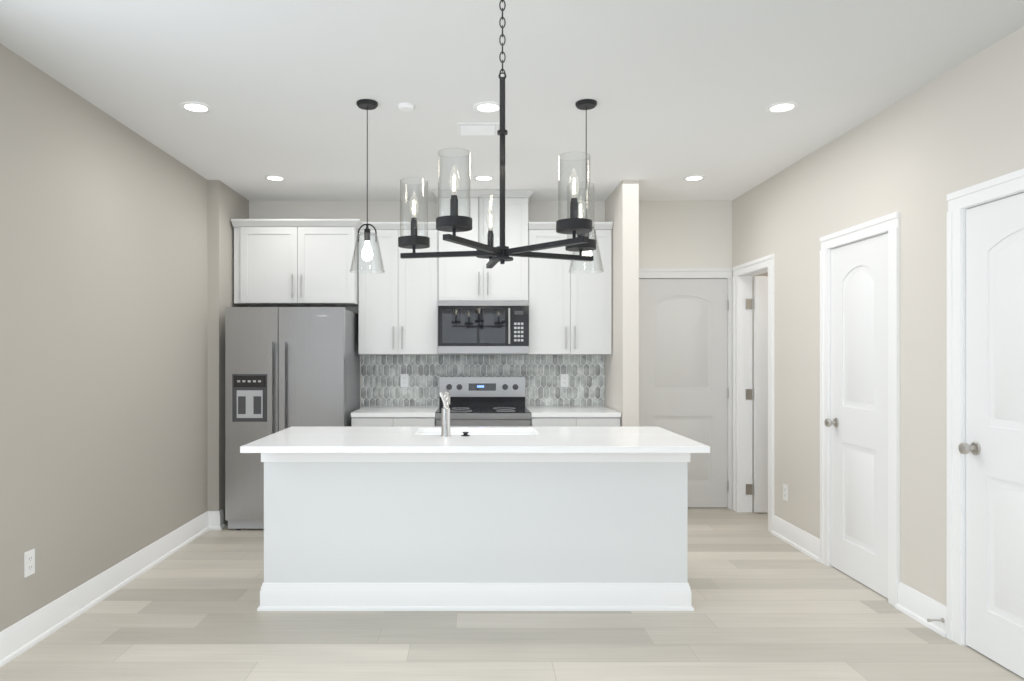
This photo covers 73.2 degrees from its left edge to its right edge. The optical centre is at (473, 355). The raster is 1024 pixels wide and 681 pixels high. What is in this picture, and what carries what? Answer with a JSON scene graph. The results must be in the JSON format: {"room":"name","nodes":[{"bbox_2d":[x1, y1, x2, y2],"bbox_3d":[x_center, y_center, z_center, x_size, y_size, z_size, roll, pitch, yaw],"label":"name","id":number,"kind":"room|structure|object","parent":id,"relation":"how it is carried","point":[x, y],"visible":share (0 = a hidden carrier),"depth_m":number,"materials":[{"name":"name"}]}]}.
{"room":"kitchen","nodes":[
{"label":"kitchen","id":0,"kind":"room"},
{"bbox_2d":[0,43,206,631],"bbox_3d":[-2.140,-0.009,1.395,0.120,2.727,9.630,0,0,0],"label":"wall","id":1,"kind":"structure","parent":0,"point":[103,341],"depth_m":3.72,"materials":[{"name":"paint"}]},
{"bbox_2d":[24,549,34,577],"bbox_3d":[-2.075,0.970,3.214,0.008,0.115,0.070,0,0,0],"label":"electrical outlet","id":2,"kind":"object","parent":1,"relation":"attached to","point":[29,562],"visible":1,"depth_m":3.21,"materials":[{"name":"white plastic"}]},
{"bbox_2d":[0,511,219,667],"bbox_3d":[-2.050,1.285,1.035,0.060,0.140,8.670,0,0,0],"label":"baseboard","id":3,"kind":"structure","parent":1,"relation":"attached to","point":[20,637],"depth_m":3.73,"materials":[{"name":"white wood"}]},
{"bbox_2d":[207,180,248,523],"bbox_3d":[-2.035,-0.009,5.730,0.090,2.727,0.720,0,0,0],"label":"wall","id":4,"kind":"structure","parent":0,"point":[226,204],"depth_m":5.37,"materials":[{"name":"paint"}]},
{"bbox_2d":[249,201,731,407],"bbox_3d":[0.105,-0.009,6.150,4.370,2.727,0.120,0,0,0],"label":"wall","id":5,"kind":"structure","parent":0,"point":[685,234],"depth_m":6.09,"materials":[{"name":"paint"}]},
{"bbox_2d":[231,219,358,306],"bbox_3d":[-1.470,-0.762,5.857,0.996,0.666,0.460,0,0,0],"label":"upper cabinet","id":6,"kind":"object","parent":5,"relation":"attached to","point":[292,262],"depth_m":5.63,"materials":[{"name":"white wood"}]},
{"bbox_2d":[355,222,437,353],"bbox_3d":[-0.632,-0.552,5.919,0.669,1.086,0.335,0,0,0],"label":"upper cabinet","id":7,"kind":"object","parent":5,"relation":"attached to","point":[398,308],"depth_m":5.76,"materials":[{"name":"white wood"}]},
{"bbox_2d":[361,355,604,405],"bbox_3d":[0.083,0.221,6.083,2.159,0.457,0.008,0,0,0],"label":"backsplash","id":8,"kind":"structure","parent":5,"relation":"attached to","point":[381,380],"depth_m":6.08,"materials":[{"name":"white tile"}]},
{"bbox_2d":[401,374,407,386],"bbox_3d":[-0.611,0.221,6.076,0.070,0.115,0.008,0,0,0],"label":"outlet","id":9,"kind":"object","parent":8,"relation":"attached to","point":[404,380],"visible":1,"depth_m":6.08,"materials":[{"name":"white plastic"}]},
{"bbox_2d":[561,374,568,386],"bbox_3d":[0.804,0.221,6.076,0.070,0.115,0.008,0,0,0],"label":"outlet","id":10,"kind":"object","parent":8,"relation":"attached to","point":[564,380],"visible":1,"depth_m":6.08,"materials":[{"name":"white plastic"}]},
{"bbox_2d":[435,190,530,301],"bbox_3d":[0.081,-0.905,5.909,0.753,0.898,0.355,0,0,0],"label":"upper cabinet","id":11,"kind":"object","parent":5,"relation":"attached to","point":[456,278],"depth_m":5.74,"materials":[{"name":"white wood"}]},
{"bbox_2d":[438,301,528,353],"bbox_3d":[0.082,-0.235,5.852,0.749,0.436,0.471,0,0,0],"label":"microwave","id":12,"kind":"object","parent":11,"relation":"attached to","point":[483,327],"visible":1,"depth_m":5.66,"materials":[{"name":"grey"}]},
{"bbox_2d":[528,222,612,353],"bbox_3d":[0.809,-0.552,5.919,0.698,1.086,0.335,0,0,0],"label":"upper cabinet","id":13,"kind":"object","parent":5,"relation":"attached to","point":[570,313],"depth_m":5.76,"materials":[{"name":"white wood"}]},
{"bbox_2d":[639,268,731,508],"bbox_3d":[1.815,0.291,6.140,0.942,2.128,0.138,0,0,0],"label":"door","id":14,"kind":"structure","parent":5,"relation":"attached to","point":[685,352],"depth_m":6.10,"materials":[{"name":"white wood"}]},
{"bbox_2d":[0,495,1023,680],"bbox_3d":[1.000,1.405,1.935,6.400,0.100,10.710,0,0,0],"label":"floor","id":15,"kind":"structure","parent":0,"point":[766,604],"depth_m":3.33,"materials":[{"name":"beige wood"}]},
{"bbox_2d":[225,307,359,529],"bbox_3d":[-1.456,0.489,5.649,0.912,1.732,0.835,0,0,0],"label":"fridge","id":16,"kind":"object","parent":15,"relation":"on","point":[286,367],"visible":0.6,"depth_m":5.29,"materials":[{"name":"grey metal"}]},
{"bbox_2d":[351,414,435,426],"bbox_3d":[-0.633,0.919,5.746,0.661,0.870,0.682,0,0,0],"label":"base cabinet","id":17,"kind":"object","parent":15,"relation":"on","point":[357,420],"depth_m":5.40,"materials":[{"name":"white wood"}]},
{"bbox_2d":[351,406,438,413],"bbox_3d":[-0.633,0.466,5.744,0.661,0.032,0.687,0,0,0],"label":"countertop","id":18,"kind":"structure","parent":17,"relation":"on","point":[366,409],"depth_m":5.63,"materials":[{"name":"white stone"}]},
{"bbox_2d":[257,431,693,610],"bbox_3d":[0.011,0.918,3.994,2.318,0.872,0.709,0,0,0],"label":"kitchen island","id":19,"kind":"object","parent":15,"relation":"on","point":[480,519],"depth_m":3.67,"materials":[{"name":"white paint"}]},
{"bbox_2d":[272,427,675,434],"bbox_3d":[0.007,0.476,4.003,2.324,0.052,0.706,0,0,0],"label":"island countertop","id":20,"kind":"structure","parent":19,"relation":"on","point":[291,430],"depth_m":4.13,"materials":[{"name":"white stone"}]},
{"bbox_2d":[439,390,450,436],"bbox_3d":[-0.158,0.325,3.925,0.066,0.248,0.239,0,0,0],"label":"faucet","id":21,"kind":"object","parent":20,"relation":"on","point":[445,420],"visible":1,"depth_m":3.82,"materials":[{"name":"silver metal"}]},
{"bbox_2d":[240,435,709,454],"bbox_3d":[0.007,0.466,3.653,2.324,0.032,0.505,0,0,0],"label":"island countertop","id":22,"kind":"structure","parent":19,"relation":"on","point":[271,444],"depth_m":3.52,"materials":[{"name":"white stone"}]},
{"bbox_2d":[436,377,530,426],"bbox_3d":[0.076,0.771,5.700,0.750,1.167,0.734,0,0,0],"label":"range","id":23,"kind":"object","parent":15,"relation":"on","point":[487,401],"visible":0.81,"depth_m":6.00,"materials":[{"name":"grey metal"}]},
{"bbox_2d":[531,414,620,426],"bbox_3d":[0.806,0.919,5.746,0.703,0.870,0.682,0,0,0],"label":"base cabinet","id":24,"kind":"object","parent":15,"relation":"on","point":[541,416],"depth_m":5.40,"materials":[{"name":"white wood"}]},
{"bbox_2d":[525,406,618,413],"bbox_3d":[0.806,0.466,5.744,0.703,0.032,0.687,0,0,0],"label":"countertop","id":25,"kind":"structure","parent":24,"relation":"on","point":[533,409],"depth_m":5.63,"materials":[{"name":"white stone"}]},
{"bbox_2d":[0,0,1023,200],"bbox_3d":[1.000,-1.432,1.935,6.400,0.120,10.710,0,0,0],"label":"ceiling","id":26,"kind":"structure","parent":0,"point":[677,90],"depth_m":3.42,"materials":[{"name":"paint"}]},
{"bbox_2d":[180,101,211,112],"bbox_3d":[-1.530,-1.367,3.790,0.168,0.009,0.168,0,0,0],"label":"recessed light","id":27,"kind":"object","parent":26,"relation":"in","point":[194,107],"visible":0.98,"depth_m":3.78,"materials":[{"name":"white plastic"}]},
{"bbox_2d":[264,175,285,180],"bbox_3d":[-1.530,-1.367,5.300,0.168,0.009,0.168,0,0,0],"label":"recessed light","id":28,"kind":"object","parent":26,"relation":"in","point":[275,178],"visible":0.98,"depth_m":5.28,"materials":[{"name":"white plastic"}]},
{"bbox_2d":[350,99,384,273],"bbox_3d":[-0.577,-0.912,3.730,0.190,0.918,0.190,0,0,0],"label":"pendant light","id":29,"kind":"object","parent":26,"relation":"hanging from","point":[367,105],"visible":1,"depth_m":3.72,"materials":[{"name":"clear glass"}]},
{"bbox_2d":[398,102,413,111],"bbox_3d":[-0.370,-1.360,3.770,0.090,0.024,0.090,0,0,0],"label":"smoke detector","id":30,"kind":"object","parent":26,"relation":"attached to","point":[406,107],"visible":0.98,"depth_m":3.74,"materials":[{"name":"white plastic"}]},
{"bbox_2d":[457,123,498,135],"bbox_3d":[0.025,-1.366,4.160,0.250,0.012,0.220,0,0,0],"label":"ceiling vent","id":31,"kind":"object","parent":26,"relation":"in","point":[477,129],"visible":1,"depth_m":4.14,"materials":[{"name":"white plastic"}]},
{"bbox_2d":[473,175,494,180],"bbox_3d":[0.080,-1.367,5.300,0.168,0.009,0.168,0,0,0],"label":"recessed light","id":32,"kind":"object","parent":26,"relation":"in","point":[483,177],"visible":1,"depth_m":5.29,"materials":[{"name":"white plastic"}]},
{"bbox_2d":[473,101,499,112],"bbox_3d":[0.080,-1.367,3.790,0.168,0.009,0.168,0,0,0],"label":"recessed light","id":33,"kind":"object","parent":26,"relation":"in","point":[487,107],"visible":0.85,"depth_m":3.78,"materials":[{"name":"white plastic"}]},
{"bbox_2d":[398,0,595,268],"bbox_3d":[0.094,-0.852,2.521,0.752,1.038,0.741,0,0,0],"label":"chandelier","id":34,"kind":"object","parent":26,"relation":"hanging from","point":[573,224],"visible":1,"depth_m":2.49,"materials":[{"name":"black metal"}]},
{"bbox_2d":[569,99,603,273],"bbox_3d":[0.611,-0.912,3.730,0.190,0.918,0.190,0,0,0],"label":"pendant light","id":35,"kind":"object","parent":26,"relation":"hanging from","point":[586,104],"visible":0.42,"depth_m":3.71,"materials":[{"name":"clear glass"}]},
{"bbox_2d":[683,175,704,180],"bbox_3d":[1.700,-1.367,5.300,0.168,0.009,0.168,0,0,0],"label":"recessed light","id":36,"kind":"object","parent":26,"relation":"in","point":[694,177],"visible":0.98,"depth_m":5.29,"materials":[{"name":"white plastic"}]},
{"bbox_2d":[765,101,798,112],"bbox_3d":[1.700,-1.367,3.790,0.168,0.009,0.168,0,0,0],"label":"recessed light","id":37,"kind":"object","parent":26,"relation":"in","point":[782,107],"visible":1,"depth_m":3.78,"materials":[{"name":"white plastic"}]},
{"bbox_2d":[605,180,638,426],"bbox_3d":[1.228,-0.009,5.730,0.125,2.727,0.720,0,0,0],"label":"wall","id":38,"kind":"structure","parent":0,"point":[622,359],"depth_m":5.37,"materials":[{"name":"paint"}]},
{"bbox_2d":[752,272,767,483],"bbox_3d":[3.240,-0.009,7.240,1.660,2.727,0.100,0,0,0],"label":"wall","id":39,"kind":"structure","parent":0,"point":[765,274],"depth_m":7.18,"materials":[{"name":"paint"}]},
{"bbox_2d":[732,26,1023,605],"bbox_3d":[2.350,-0.009,1.395,0.120,2.727,9.630,0,0,0],"label":"wall","id":40,"kind":"structure","parent":0,"point":[915,158],"depth_m":3.64,"materials":[{"name":"paint"}]},
{"bbox_2d":[733,254,773,532],"bbox_3d":[2.643,0.291,5.630,0.744,2.128,0.796,0,0,0],"label":"door frame","id":41,"kind":"structure","parent":40,"relation":"attached to","point":[761,395],"depth_m":5.89,"materials":[{"name":"white wood"}]},
{"bbox_2d":[783,484,787,500],"bbox_3d":[2.286,1.004,5.040,0.008,0.115,0.070,0,0,0],"label":"electrical outlet","id":42,"kind":"object","parent":40,"relation":"attached to","point":[785,491],"visible":1,"depth_m":5.03,"materials":[{"name":"white plastic"}]},
{"bbox_2d":[771,515,819,561],"bbox_3d":[2.275,1.285,4.870,0.030,0.140,0.720,0,0,0],"label":"baseboard","id":43,"kind":"structure","parent":40,"relation":"attached to","point":[808,544],"depth_m":4.83,"materials":[{"name":"white wood"}]},
{"bbox_2d":[820,212,899,606],"bbox_3d":[2.317,0.291,4.099,0.183,2.128,0.817,0,0,0],"label":"door","id":44,"kind":"structure","parent":40,"relation":"attached to","point":[860,403],"depth_m":4.06,"materials":[{"name":"white wood"}]},
{"bbox_2d":[895,582,946,637],"bbox_3d":[2.275,1.285,3.496,0.030,0.140,0.387,0,0,0],"label":"baseboard","id":45,"kind":"structure","parent":40,"relation":"attached to","point":[918,606],"depth_m":3.49,"materials":[{"name":"white wood"}]},
{"bbox_2d":[927,618,944,622],"bbox_3d":[2.237,1.283,3.330,0.075,0.022,0.022,0,0,0],"label":"door stop","id":46,"kind":"object","parent":45,"relation":"attached to","point":[942,620],"visible":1,"depth_m":3.33,"materials":[{"name":"grey metal"}]},
{"bbox_2d":[947,168,1023,677],"bbox_3d":[2.317,0.291,2.827,0.183,2.128,0.946,0,0,0],"label":"door","id":47,"kind":"structure","parent":40,"relation":"attached to","point":[985,418],"depth_m":3.07,"materials":[{"name":"white wood"}]}
]}

